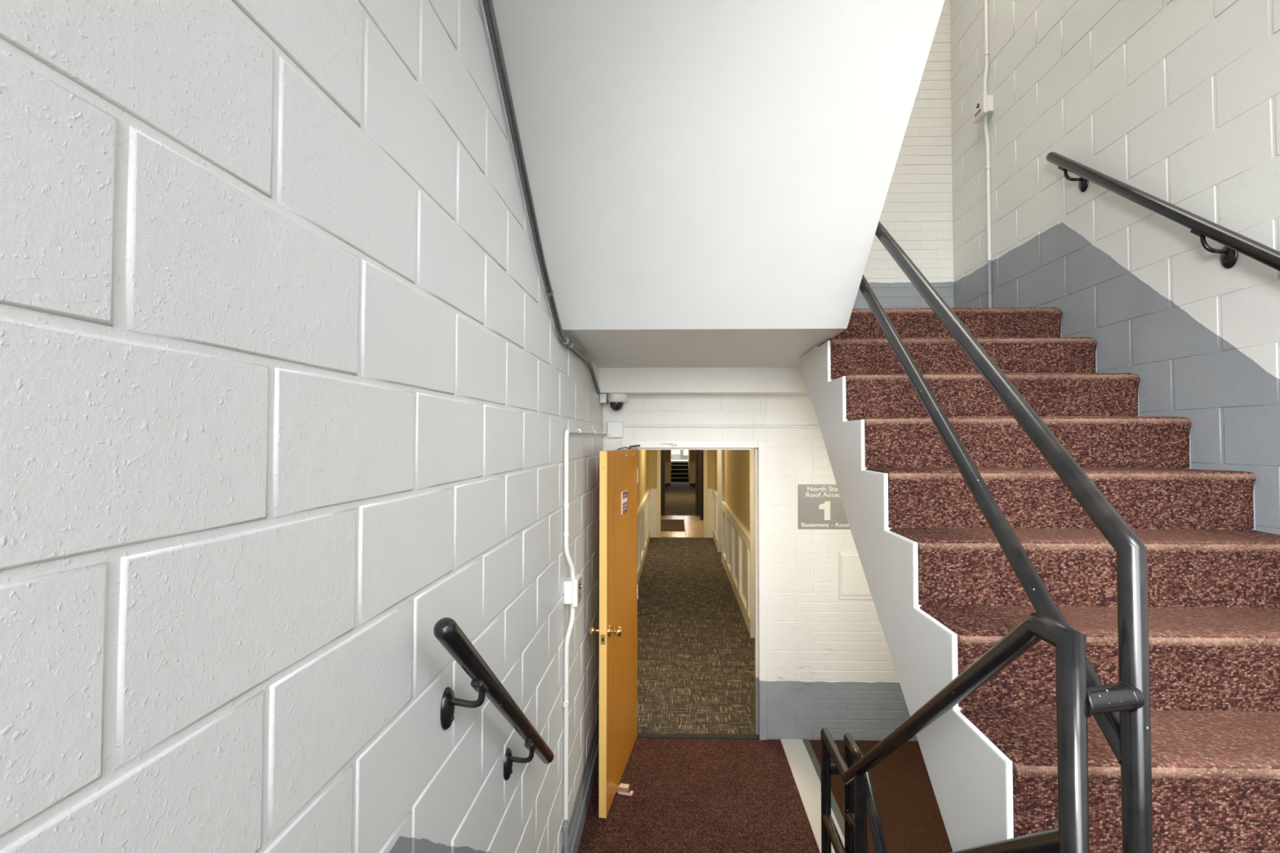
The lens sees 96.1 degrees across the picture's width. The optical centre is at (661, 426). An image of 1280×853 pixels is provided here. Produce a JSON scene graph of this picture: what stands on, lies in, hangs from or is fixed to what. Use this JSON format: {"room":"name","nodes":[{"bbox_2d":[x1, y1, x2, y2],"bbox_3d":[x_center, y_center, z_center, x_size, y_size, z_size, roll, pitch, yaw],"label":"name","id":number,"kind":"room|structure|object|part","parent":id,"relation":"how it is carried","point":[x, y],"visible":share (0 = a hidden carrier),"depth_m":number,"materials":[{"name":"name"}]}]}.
{"room":"stairwell","nodes":[
{"label":"stairwell","id":0,"kind":"room"},
{"bbox_2d":[0,0,650,852],"bbox_3d":[-0.504,-0.748,5.596,0.239,6.250,13.630,0,-1,1],"label":"wall","id":1,"kind":"structure","parent":0,"point":[291,391],"depth_m":0.74,"materials":[{"name":"white brick"}]},
{"bbox_2d":[433,617,554,780],"bbox_3d":[-0.425,0.747,1.508,0.102,0.755,0.919,0,-1,1],"label":"wall handrail","id":2,"kind":"object","parent":1,"relation":"attached to","point":[446,631],"visible":1,"depth_m":1.27,"materials":[{"name":"black metal"}]},
{"bbox_3d":[-0.473,0.629,1.282,0.017,0.092,0.061,0,-1,1],"label":"wall plate","id":3,"kind":"part","parent":2,"relation":"part of","materials":[{"name":"black metal"}]},
{"bbox_3d":[-0.434,0.604,1.281,0.082,0.046,0.017,0,-1,1],"label":"bracket arm","id":4,"kind":"part","parent":2,"relation":"part of","materials":[{"name":"black metal"}]},
{"bbox_3d":[-0.463,1.025,1.743,0.017,0.092,0.061,0,-1,1],"label":"wall plate","id":5,"kind":"part","parent":2,"relation":"part of","materials":[{"name":"black metal"}]},
{"bbox_3d":[-0.423,0.989,1.736,0.086,0.059,0.022,0,-1,17],"label":"bracket arm","id":6,"kind":"part","parent":2,"relation":"part of","materials":[{"name":"black metal"}]},
{"bbox_2d":[482,0,600,394],"bbox_3d":[-0.434,-0.781,2.437,0.033,1.097,2.512,0,-1,1],"label":"conduit","id":7,"kind":"object","parent":1,"relation":"attached to","point":[489,11],"visible":1,"depth_m":1.84,"materials":[{"name":"black metal"}]},
{"bbox_2d":[564,573,582,607],"bbox_3d":[-0.412,0.767,2.688,0.074,0.127,0.112,0,-1,1],"label":"station","id":8,"kind":"object","parent":1,"relation":"attached to","point":[572,589],"visible":0.98,"depth_m":2.64,"materials":[{"name":"white plastic"}]},
{"bbox_3d":[-0.385,0.767,2.688,0.002,0.107,0.092,0,-1,1],"label":"plate","id":9,"kind":"part","parent":8,"relation":"part of","materials":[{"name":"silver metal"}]},
{"bbox_2d":[569,737,599,852],"bbox_3d":[-0.428,2.127,3.308,0.014,0.113,1.490,0,-1,1],"label":"baseboard","id":10,"kind":"structure","parent":1,"relation":"attached to","point":[577,836],"depth_m":3.19,"materials":[{"name":"grey rubber"}]},
{"bbox_2d":[562,428,608,852],"bbox_3d":[-0.410,1.097,3.318,0.046,2.158,1.461,0,-1,1],"label":"conduit","id":11,"kind":"object","parent":1,"relation":"attached to","point":[566,704],"visible":1,"depth_m":2.61,"materials":[{"name":"white metal"}]},
{"bbox_3d":[-0.364,1.332,8.332,0.042,0.115,8.020,0,-1,1],"label":"frame rail","id":12,"kind":"part","parent":1,"relation":"part of","materials":[{"name":"white paint"}]},
{"bbox_3d":[-0.364,2.204,8.313,0.042,0.170,8.020,0,-1,1],"label":"baseboard","id":13,"kind":"part","parent":1,"relation":"part of","materials":[{"name":"beige paint"}]},
{"bbox_3d":[-0.358,1.262,8.334,0.054,0.025,8.020,0,-1,1],"label":"chair rail","id":14,"kind":"part","parent":1,"relation":"part of","materials":[{"name":"beige paint"}]},
{"bbox_2d":[589,444,639,818],"bbox_3d":[-0.282,1.146,3.639,0.189,2.050,0.898,0,-1,6],"label":"door","id":15,"kind":"structure","parent":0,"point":[617,630],"depth_m":3.43,"materials":[{"name":"brown wood"}]},
{"bbox_3d":[-0.379,1.159,3.267,0.067,0.055,0.055,0,-1,1],"label":"knob","id":16,"kind":"part","parent":15,"relation":"part of","materials":[{"name":"gold metal"}]},
{"bbox_3d":[-0.328,1.185,3.193,0.026,0.055,0.002,0,-1,9],"label":"latch plate","id":17,"kind":"part","parent":15,"relation":"part of","materials":[{"name":"gold metal"}]},
{"bbox_3d":[-0.258,1.159,3.245,0.067,0.055,0.054,0,-1,1],"label":"knob","id":18,"kind":"part","parent":15,"relation":"part of","materials":[{"name":"gold metal"}]},
{"bbox_3d":[-0.238,0.140,3.845,0.052,0.029,0.466,0,-1,15],"label":"closer arm","id":19,"kind":"part","parent":15,"relation":"part of","materials":[{"name":"black plastic"}]},
{"bbox_2d":[671,449,679,459],"bbox_3d":[0.428,1.598,32.056,1.200,2.460,0.230,0,-1,1],"label":"wall","id":20,"kind":"structure","parent":0,"point":[675,454],"depth_m":31.95,"materials":[{"name":"white paint"}]},
{"bbox_3d":[0.426,2.192,31.942,1.200,1.266,0.030,0,-1,1],"label":"dado panel","id":21,"kind":"part","parent":20,"relation":"part of","materials":[{"name":"white paint"}]},
{"bbox_2d":[680,449,688,459],"bbox_3d":[1.376,1.111,31.985,0.700,1.490,0.150,0,-1,1],"label":"window","id":22,"kind":"structure","parent":20,"relation":"in","point":[683,453],"depth_m":31.91,"materials":[{"name":"white glass"}]},
{"bbox_3d":[1.119,1.111,31.991,0.186,1.490,0.150,0,-1,1],"label":"frame","id":23,"kind":"part","parent":22,"relation":"part of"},
{"bbox_3d":[1.470,0.982,32.026,0.514,1.230,0.030,0,-1,1],"label":"pane","id":24,"kind":"part","parent":22,"relation":"part of","materials":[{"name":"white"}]},
{"bbox_3d":[1.469,1.726,31.969,0.514,0.260,0.150,0,-1,1],"label":"rail","id":25,"kind":"part","parent":22,"relation":"part of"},
{"bbox_2d":[671,459,688,461],"bbox_3d":[1.080,2.318,31.034,2.250,0.973,2.410,0,-1,1],"label":"floor","id":26,"kind":"structure","parent":0,"point":[671,460],"depth_m":30.76,"materials":[{"name":"beige paint"}]},
{"bbox_2d":[665,449,695,485],"bbox_3d":[0.747,1.467,26.294,1.800,2.460,0.340,0,-1,1],"label":"wall","id":27,"kind":"structure","parent":0,"point":[668,452],"depth_m":26.14,"materials":[{"name":"yellow paint"}]},
{"bbox_3d":[0.123,2.122,26.303,0.550,0.950,0.320,0,-1,1],"label":"wainscot panel","id":28,"kind":"part","parent":27,"relation":"part of","materials":[{"name":"beige paint"}]},
{"bbox_3d":[1.462,2.122,26.272,0.370,0.950,0.320,0,-1,1],"label":"wainscot panel","id":29,"kind":"part","parent":27,"relation":"part of","materials":[{"name":"beige paint"}]},
{"bbox_2d":[648,449,715,537],"bbox_3d":[0.432,1.151,12.393,1.800,2.460,0.155,0,-1,1],"label":"wall","id":30,"kind":"structure","parent":0,"point":[652,454],"depth_m":12.32,"materials":[{"name":"yellow paint"}]},
{"bbox_3d":[-0.287,1.862,12.393,0.361,1.040,0.155,0,-1,1],"label":"wainscot panel","id":31,"kind":"part","parent":30,"relation":"part of","materials":[{"name":"white paint"}]},
{"bbox_2d":[657,449,707,537],"bbox_3d":[0.435,1.152,12.398,1.084,2.460,0.185,0,-1,1],"label":"trim","id":32,"kind":"structure","parent":30,"relation":"attached to","point":[705,451],"depth_m":12.30,"materials":[{"name":"beige paint"}]},
{"bbox_3d":[1.154,1.861,12.361,0.355,1.040,0.155,0,-1,1],"label":"wainscot panel","id":33,"kind":"part","parent":30,"relation":"part of","materials":[{"name":"white paint"}]},
{"bbox_2d":[688,449,689,484],"bbox_3d":[1.508,1.512,28.296,0.370,2.460,3.700,0,-1,1],"label":"wall","id":34,"kind":"structure","parent":0,"point":[688,450],"depth_m":27.20,"materials":[{"name":"yellow paint"}]},
{"bbox_2d":[637,481,755,734],"bbox_3d":[0.570,2.544,16.248,2.100,0.150,24.380,0,-1,1],"label":"floor","id":35,"kind":"structure","parent":0,"point":[696,648],"depth_m":6.03,"materials":[{"name":"carpet"}]},
{"bbox_2d":[660,519,684,531],"bbox_3d":[0.233,2.414,14.062,0.626,0.012,1.850,0,-1,1],"label":"doormat","id":36,"kind":"object","parent":35,"relation":"on","point":[666,525],"visible":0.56,"depth_m":13.97,"materials":[{"name":"brown carpet"}]},
{"bbox_2d":[671,461,688,481],"bbox_3d":[0.902,2.272,29.116,0.870,0.979,1.415,0,-1,1],"label":"staircase","id":37,"kind":"structure","parent":35,"relation":"on","point":[679,469],"depth_m":28.98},
{"bbox_2d":[562,328,845,368],"bbox_3d":[0.804,-0.496,3.285,2.481,0.184,1.600,0,-1,1],"label":"ceiling","id":38,"kind":"structure","parent":0,"point":[666,348],"depth_m":2.99,"materials":[{"name":"paint"}]},
{"bbox_2d":[598,367,809,395],"bbox_3d":[0.434,-0.305,3.959,1.711,0.166,0.260,0,-1,1],"label":"beam","id":39,"kind":"structure","parent":38,"relation":"attached to","point":[662,381],"depth_m":3.83,"materials":[{"name":"paint"}]},
{"bbox_2d":[599,393,627,411],"bbox_3d":[-0.330,-0.164,3.954,0.184,0.117,0.161,0,-1,1],"label":"security camera","id":40,"kind":"object","parent":39,"relation":"attached to","point":[616,401],"visible":1,"depth_m":3.91,"materials":[{"name":"grey plastic"}]},
{"bbox_2d":[492,0,944,329],"bbox_3d":[0.157,-1.072,1.847,1.253,1.272,1.330,0,-1,1],"label":"soffit","id":41,"kind":"structure","parent":0,"point":[691,164],"depth_m":1.89,"materials":[{"name":"paint"}]},
{"bbox_2d":[711,449,750,633],"bbox_3d":[1.132,1.080,9.237,0.257,2.460,6.195,0,-1,1],"label":"wall","id":42,"kind":"structure","parent":0,"point":[735,506],"depth_m":7.77,"materials":[{"name":"yellow paint"}]},
{"bbox_3d":[1.085,1.335,11.561,0.057,0.025,1.500,0,-1,1],"label":"chair rail","id":43,"kind":"part","parent":42,"relation":"part of","materials":[{"name":"beige paint"}]},
{"bbox_3d":[1.091,1.405,11.559,0.045,0.115,1.500,0,-1,1],"label":"frame rail","id":44,"kind":"part","parent":42,"relation":"part of","materials":[{"name":"white paint"}]},
{"bbox_3d":[1.091,2.277,11.540,0.045,0.170,1.500,0,-1,1],"label":"baseboard","id":45,"kind":"part","parent":42,"relation":"part of","materials":[{"name":"beige paint"}]},
{"bbox_3d":[1.010,1.324,8.001,0.045,0.115,3.700,0,-1,1],"label":"frame rail","id":46,"kind":"part","parent":42,"relation":"part of","materials":[{"name":"white paint"}]},
{"bbox_3d":[1.004,1.254,8.003,0.057,0.025,3.700,0,-1,1],"label":"chair rail","id":47,"kind":"part","parent":42,"relation":"part of","materials":[{"name":"beige paint"}]},
{"bbox_2d":[717,449,755,638],"bbox_3d":[1.104,1.050,7.935,0.253,2.460,5.760,0,-1,1],"label":"trim","id":48,"kind":"structure","parent":42,"relation":"attached to","point":[721,453],"depth_m":6.12,"materials":[{"name":"white paint"}]},
{"bbox_3d":[1.010,2.197,7.981,0.045,0.170,3.700,0,-1,1],"label":"baseboard","id":49,"kind":"part","parent":42,"relation":"part of","materials":[{"name":"beige paint"}]},
{"bbox_2d":[603,0,954,741],"bbox_3d":[0.824,-0.780,4.191,2.881,6.250,0.201,0,-1,1],"label":"wall","id":50,"kind":"structure","parent":0,"point":[830,665],"depth_m":4.06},
{"bbox_2d":[607,422,623,437],"bbox_3d":[-0.330,0.025,4.076,0.112,0.112,0.046,0,-1,1],"label":"junction box","id":51,"kind":"object","parent":50,"relation":"attached to","point":[615,429],"visible":1,"depth_m":4.05,"materials":[{"name":"white plastic"}]},
{"bbox_2d":[661,441,678,445],"bbox_3d":[0.053,0.122,4.061,0.122,0.032,0.030,0,-1,1],"label":"door closer","id":52,"kind":"object","parent":50,"relation":"attached to","point":[662,442],"visible":1,"depth_m":4.06,"materials":[{"name":"paint"}]},
{"bbox_2d":[621,440,766,740],"bbox_3d":[0.226,1.149,4.162,1.019,2.091,0.227,0,-1,1],"label":"trim","id":53,"kind":"structure","parent":50,"relation":"attached to","point":[759,446],"depth_m":4.06,"materials":[{"name":"paint"}]},
{"bbox_2d":[623,424,819,427],"bbox_3d":[0.499,0.000,4.070,1.546,0.024,0.023,0,-1,1],"label":"conduit","id":54,"kind":"object","parent":50,"relation":"attached to","point":[624,425],"visible":0.88,"depth_m":4.07,"materials":[{"name":"white metal"}]},
{"bbox_2d":[798,484,849,528],"bbox_3d":[1.145,0.567,4.049,0.368,0.314,0.006,0,-1,1],"label":"sign","id":55,"kind":"object","parent":50,"relation":"attached to","point":[820,506],"visible":0.85,"depth_m":4.05,"materials":[{"name":"grey plastic"}]},
{"bbox_2d":[839,552,872,599],"bbox_3d":[1.548,1.052,4.029,0.608,0.328,0.015,0,-1,1],"label":"access panel","id":56,"kind":"object","parent":50,"relation":"attached to","point":[853,584],"visible":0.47,"depth_m":4.03,"materials":[{"name":"white metal"}]},
{"bbox_2d":[950,0,1279,534],"bbox_3d":[2.104,-0.841,1.522,0.201,6.250,5.600,0,-1,1],"label":"wall","id":57,"kind":"structure","parent":0,"point":[1176,102],"depth_m":2.41,"materials":[{"name":"white brick"}]},
{"bbox_2d":[973,93,993,124],"bbox_3d":[2.014,-1.996,3.613,0.074,0.124,0.132,0,-1,1],"label":"station","id":58,"kind":"object","parent":57,"relation":"attached to","point":[984,105],"visible":1,"depth_m":3.57,"materials":[{"name":"white plastic"}]},
{"bbox_2d":[974,107,981,117],"bbox_3d":[1.984,-1.970,3.614,0.001,0.022,0.072,0,-1,1],"label":"print","id":59,"kind":"object","parent":58,"relation":"attached to","point":[978,111],"depth_m":3.61},
{"bbox_3d":[1.986,-1.996,3.614,0.002,0.104,0.112,0,-1,1],"label":"plate","id":60,"kind":"part","parent":58,"relation":"part of","materials":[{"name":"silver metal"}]},
{"bbox_2d":[982,0,992,307],"bbox_3d":[2.034,-2.104,3.603,0.032,3.030,0.032,1,-2,-44],"label":"conduit","id":61,"kind":"object","parent":57,"relation":"attached to","point":[988,166],"visible":0.94,"depth_m":3.58,"materials":[{"name":"white metal"}]},
{"bbox_2d":[1046,151,1279,271],"bbox_3d":[1.965,-0.617,1.933,0.098,1.564,1.928,0,-1,1],"label":"wall handrail","id":62,"kind":"object","parent":57,"relation":"attached to","point":[1234,242],"visible":1,"depth_m":2.11,"materials":[{"name":"black metal"}]},
{"bbox_3d":[1.987,-1.215,2.776,0.080,0.069,0.023,0,-1,18],"label":"bracket arm","id":63,"kind":"part","parent":62,"relation":"part of","materials":[{"name":"black metal"}]},
{"bbox_3d":[2.024,-1.173,2.767,0.017,0.092,0.061,0,-1,1],"label":"wall plate","id":64,"kind":"part","parent":62,"relation":"part of","materials":[{"name":"black metal"}]},
{"bbox_3d":[1.971,-0.652,2.050,0.080,0.077,0.023,0,-1,18],"label":"bracket arm","id":65,"kind":"part","parent":62,"relation":"part of","materials":[{"name":"black metal"}]},
{"bbox_3d":[2.008,-0.606,2.041,0.017,0.092,0.061,0,-1,1],"label":"wall plate","id":66,"kind":"part","parent":62,"relation":"part of","materials":[{"name":"black metal"}]},
{"bbox_3d":[0.762,2.210,1.353,2.481,0.142,5.340,0,-1,1],"label":"floor","id":67,"kind":"structure","parent":0,"visible":0},
{"bbox_2d":[636,733,759,739],"bbox_3d":[0.223,2.194,4.060,0.920,0.018,0.055,0,-1,1],"label":"threshold strip","id":68,"kind":"object","parent":67,"relation":"on","point":[653,735],"visible":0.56,"depth_m":4.05,"materials":[{"name":"metal"}]},
{"bbox_2d":[577,737,819,852],"bbox_3d":[0.188,2.173,3.003,1.232,0.008,2.070,0,-1,1],"label":"carpet","id":69,"kind":"object","parent":67,"relation":"on","point":[689,795],"visible":0.78,"depth_m":3.31,"materials":[{"name":"red carpet"}]},
{"bbox_2d":[616,782,633,795],"bbox_3d":[-0.251,2.160,3.428,0.166,0.037,0.050,0,-1,15],"label":"wedge","id":70,"kind":"object","parent":69,"relation":"on","point":[623,788],"visible":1,"depth_m":3.41,"materials":[{"name":"beige wood"}]},
{"bbox_2d":[780,738,844,852],"bbox_3d":[0.881,2.170,3.002,0.153,0.014,2.040,0,-1,1],"label":"floor strip","id":71,"kind":"object","parent":67,"relation":"on","point":[808,784],"visible":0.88,"depth_m":3.49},
{"bbox_2d":[802,739,844,836],"bbox_3d":[0.979,2.171,3.000,0.044,0.011,2.040,0,-1,1],"label":"edging","id":72,"kind":"object","parent":67,"relation":"on","point":[838,816],"visible":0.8,"depth_m":3.54,"materials":[{"name":"grey"}]},
{"bbox_2d":[808,739,952,852],"bbox_3d":[1.520,2.172,2.988,1.038,0.008,2.040,0,-1,1],"label":"carpet","id":73,"kind":"object","parent":67,"relation":"on","point":[911,819],"visible":0.22,"depth_m":3.35,"materials":[{"name":"brown carpet"}]},
{"bbox_3d":[0.738,1.598,0.326,2.481,1.020,3.258,0,-1,1],"label":"floor","id":74,"kind":"structure","parent":0,"visible":0},
{"bbox_2d":[799,306,1279,852],"bbox_3d":[1.402,0.363,2.514,1.248,1.958,3.064,0,-1,1],"label":"staircase","id":75,"kind":"structure","parent":74,"relation":"on","point":[944,589],"depth_m":1.72,"materials":[{"name":"carpet"}]},
{"bbox_2d":[820,221,1153,852],"bbox_3d":[0.755,0.331,2.067,0.176,3.632,2.319,0,-1,1],"label":"stair railing","id":76,"kind":"object","parent":75,"relation":"attached to","point":[1121,710],"visible":0.86,"depth_m":1.06,"materials":[{"name":"black metal"}]},
{"bbox_3d":[0.696,1.756,2.437,0.041,0.800,0.041,0,-1,1],"label":"post","id":77,"kind":"part","parent":76,"relation":"part of","materials":[{"name":"black metal"}]},
{"bbox_3d":[0.798,1.781,2.445,0.041,0.750,0.041,0,-1,1],"label":"post","id":78,"kind":"part","parent":76,"relation":"part of","materials":[{"name":"black metal"}]},
{"bbox_3d":[0.790,1.845,2.132,0.041,0.439,0.609,0,-1,1],"label":"rail","id":79,"kind":"part","parent":76,"relation":"part of","materials":[{"name":"black metal"}]},
{"bbox_3d":[0.686,1.675,1.978,0.041,0.940,0.041,0,-1,1],"label":"post","id":80,"kind":"part","parent":76,"relation":"part of","materials":[{"name":"black metal"}]},
{"bbox_3d":[0.789,1.601,2.076,0.041,0.581,0.786,0,-1,1],"label":"rail","id":81,"kind":"part","parent":76,"relation":"part of","materials":[{"name":"black metal"}]},
{"bbox_3d":[0.680,0.860,1.750,0.041,0.960,1.454,0,-1,1],"label":"rail","id":82,"kind":"part","parent":76,"relation":"part of","materials":[{"name":"black metal"}]},
{"bbox_3d":[0.679,1.161,1.669,0.041,0.988,1.540,0,-1,1],"label":"rail","id":83,"kind":"part","parent":76,"relation":"part of","materials":[{"name":"black metal"}]},
{"bbox_3d":[0.821,-0.285,2.016,0.041,1.783,2.071,0,-1,1],"label":"rail","id":84,"kind":"part","parent":76,"relation":"part of","materials":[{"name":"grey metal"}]},
{"bbox_3d":[0.823,-0.633,2.135,0.041,1.703,2.223,0,-1,1],"label":"rail","id":85,"kind":"part","parent":76,"relation":"part of","materials":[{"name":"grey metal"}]},
{"bbox_3d":[0.663,0.716,0.977,0.041,0.774,0.150,0,-1,1],"label":"post","id":86,"kind":"part","parent":76,"relation":"part of","materials":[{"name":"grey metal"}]},
{"bbox_3d":[0.798,0.632,0.983,0.041,0.942,0.076,0,-1,1],"label":"post","id":87,"kind":"part","parent":76,"relation":"part of","materials":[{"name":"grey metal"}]},
{"bbox_3d":[1.563,1.333,20.385,0.100,2.460,16.120,0,-1,1],"label":"wall","id":88,"kind":"structure","parent":0,"visible":0},
{"bbox_2d":[660,449,661,518],"bbox_3d":[-0.048,1.224,15.376,0.045,2.430,0.890,0,-1,1],"label":"door","id":89,"kind":"structure","parent":88,"relation":"in","point":[660,450],"depth_m":15.19,"materials":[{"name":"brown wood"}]},
{"bbox_2d":[661,449,703,515],"bbox_3d":[0.511,1.231,15.894,1.800,2.460,0.150,0,-1,1],"label":"trim","id":90,"kind":"structure","parent":88,"relation":"attached to","point":[663,451],"depth_m":15.81,"materials":[{"name":"brown wood"}]},
{"bbox_2d":[697,449,702,519],"bbox_3d":[0.999,1.226,15.352,0.100,2.435,0.890,0,-1,1],"label":"door","id":91,"kind":"structure","parent":88,"relation":"in","point":[700,479],"depth_m":14.92,"materials":[{"name":"brown wood"}]}
]}

